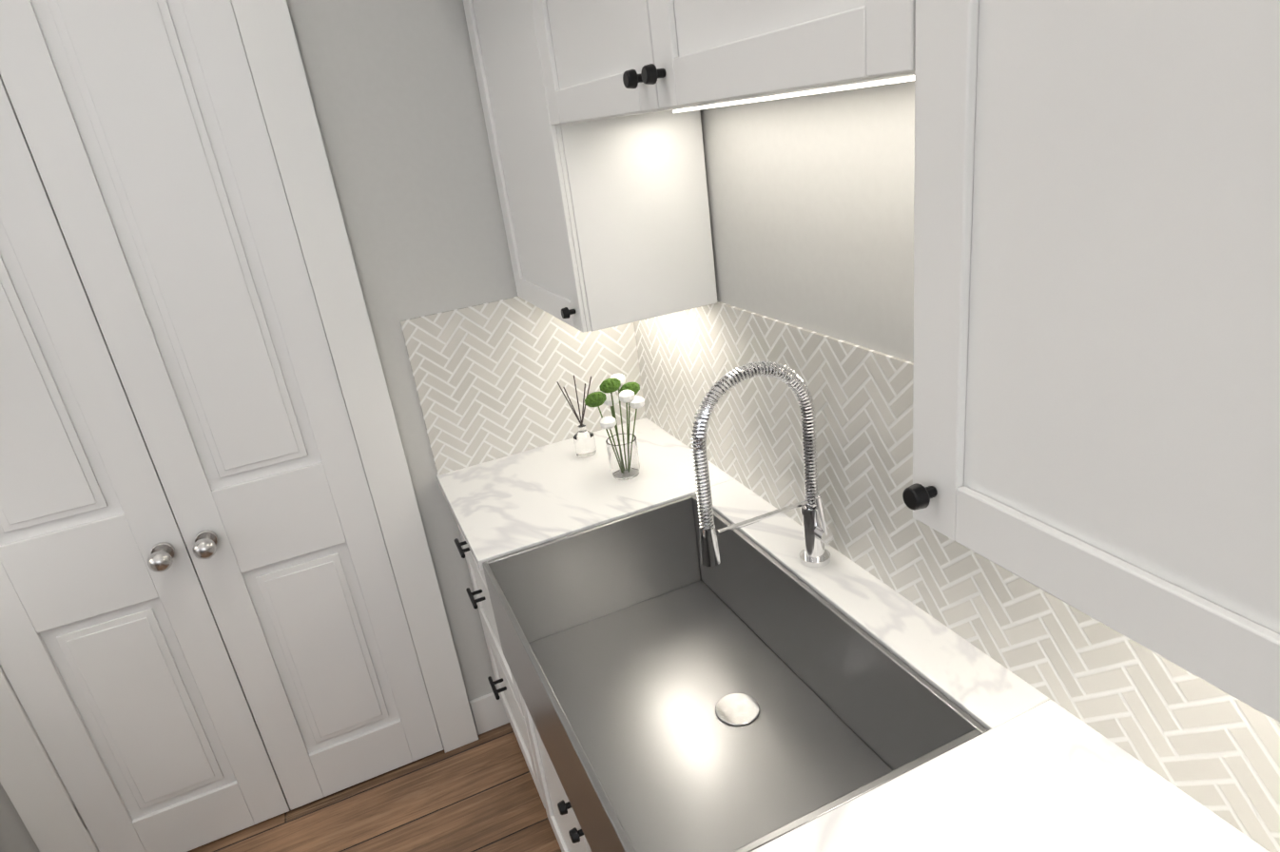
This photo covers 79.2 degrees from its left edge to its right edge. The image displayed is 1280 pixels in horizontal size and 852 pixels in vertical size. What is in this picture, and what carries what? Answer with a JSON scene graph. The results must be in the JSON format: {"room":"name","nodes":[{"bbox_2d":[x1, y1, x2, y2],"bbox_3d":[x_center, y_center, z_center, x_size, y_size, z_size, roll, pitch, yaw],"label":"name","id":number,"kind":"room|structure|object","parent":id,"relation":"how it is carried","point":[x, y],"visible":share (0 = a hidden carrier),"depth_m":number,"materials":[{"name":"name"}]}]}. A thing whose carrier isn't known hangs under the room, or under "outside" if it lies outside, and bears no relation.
{"room":"kitchen","nodes":[
{"label":"kitchen","id":0,"kind":"room"},
{"bbox_2d":[0,0,645,851],"bbox_3d":[-1.539,-0.347,1.675,3.570,3.340,0.158,-16,23,-19],"label":"wall","id":1,"kind":"structure","parent":0,"point":[396,95],"depth_m":2.03,"materials":[{"name":"paint"}]},
{"bbox_2d":[0,0,443,851],"bbox_3d":[-1.181,0.015,1.817,0.934,2.462,0.106,-16,23,-19],"label":"pantry doors","id":2,"kind":"structure","parent":1,"relation":"in","point":[205,637],"depth_m":1.89,"materials":[{"name":"white wood"}]},
{"bbox_2d":[187,722,561,851],"bbox_3d":[-1.512,2.920,-1.840,7.520,0.100,10.200,-16,23,-19],"label":"floor","id":3,"kind":"structure","parent":0,"point":[481,794],"depth_m":2.24,"materials":[{"name":"brown wood"}]},
{"bbox_2d":[508,667,591,851],"bbox_3d":[0.205,0.888,1.649,0.630,0.644,0.960,-16,23,-19],"label":"base cabinet","id":4,"kind":"object","parent":3,"relation":"on","point":[570,836],"depth_m":1.86,"materials":[{"name":"white wood"}]},
{"bbox_2d":[455,482,756,802],"bbox_3d":[-0.093,0.573,2.223,0.630,0.878,0.581,-16,23,-19],"label":"base cabinet","id":5,"kind":"object","parent":3,"relation":"on","point":[734,503],"depth_m":2.10,"materials":[{"name":"white wood"}]},
{"bbox_2d":[436,417,736,573],"bbox_3d":[-0.167,0.148,2.074,0.664,0.028,0.550,-16,23,-19],"label":"countertop","id":6,"kind":"structure","parent":5,"relation":"on","point":[513,503],"depth_m":1.99,"materials":[{"name":"white stone"}]},
{"bbox_2d":[556,375,596,457],"bbox_3d":[-0.162,-0.024,2.163,0.094,0.221,0.098,-16,23,-19],"label":"reed diffuser","id":7,"kind":"object","parent":6,"relation":"on","point":[584,442],"visible":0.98,"depth_m":2.16,"materials":[{"name":"glass"}]},
{"bbox_2d":[584,373,644,480],"bbox_3d":[-0.061,-0.001,2.008,0.163,0.267,0.144,-16,23,-19],"label":"flower vase","id":8,"kind":"object","parent":6,"relation":"on","point":[623,455],"visible":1,"depth_m":1.98,"materials":[{"name":"clear glass"}]},
{"bbox_2d":[750,695,1269,851],"bbox_3d":[0.454,0.603,0.724,0.664,0.028,0.718,-16,23,-19],"label":"countertop","id":9,"kind":"structure","parent":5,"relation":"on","point":[1039,779],"depth_m":0.98,"materials":[{"name":"white stone"}]},
{"bbox_2d":[482,494,988,851],"bbox_3d":[0.089,0.484,1.459,0.535,0.250,0.914,-16,23,-19],"label":"sink","id":10,"kind":"object","parent":9,"relation":"in","point":[746,694],"visible":0.94,"depth_m":1.52,"materials":[{"name":"silver metal"}]},
{"bbox_2d":[691,360,833,567],"bbox_3d":[0.230,0.096,1.425,0.279,0.444,0.086,-16,23,-19],"label":"faucet","id":11,"kind":"object","parent":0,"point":[818,534],"visible":1,"depth_m":1.42,"materials":[{"name":"silver metal"}]},
{"bbox_2d":[633,80,1279,851],"bbox_3d":[1.824,0.570,-1.760,0.208,3.340,9.050,-16,23,-19],"label":"wall","id":12,"kind":"structure","parent":0,"point":[1213,748],"depth_m":1.34,"materials":[{"name":"tile"}]},
{"bbox_2d":[462,0,717,332],"bbox_3d":[-0.130,-0.771,1.742,0.330,0.999,0.600,-16,23,-19],"label":"upper cabinet","id":13,"kind":"object","parent":12,"relation":"attached to","point":[605,228],"depth_m":1.66,"materials":[{"name":"white wood"}]},
{"bbox_2d":[534,0,911,133],"bbox_3d":[0.140,-0.747,1.021,0.330,0.580,1.000,-16,23,-19],"label":"upper cabinet","id":14,"kind":"object","parent":12,"relation":"attached to","point":[610,64],"depth_m":0.96,"materials":[{"name":"white wood"}]},
{"bbox_2d":[902,0,1279,722],"bbox_3d":[0.470,-0.332,0.438,0.330,0.999,0.640,-16,23,-19],"label":"upper cabinet","id":15,"kind":"object","parent":12,"relation":"attached to","point":[1095,403],"depth_m":0.54,"materials":[{"name":"white wood"}]},
{"bbox_3d":[-4.753,0.705,0.130,4.070,3.340,0.890,-16,23,-19],"label":"wall","id":16,"kind":"structure","parent":0,"visible":0},
{"bbox_2d":[0,0,509,851],"bbox_3d":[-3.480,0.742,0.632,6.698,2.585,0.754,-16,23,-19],"label":"door frame","id":17,"kind":"structure","parent":16,"relation":"attached to","point":[36,791],"depth_m":1.98,"materials":[{"name":"white wood"}]}
]}

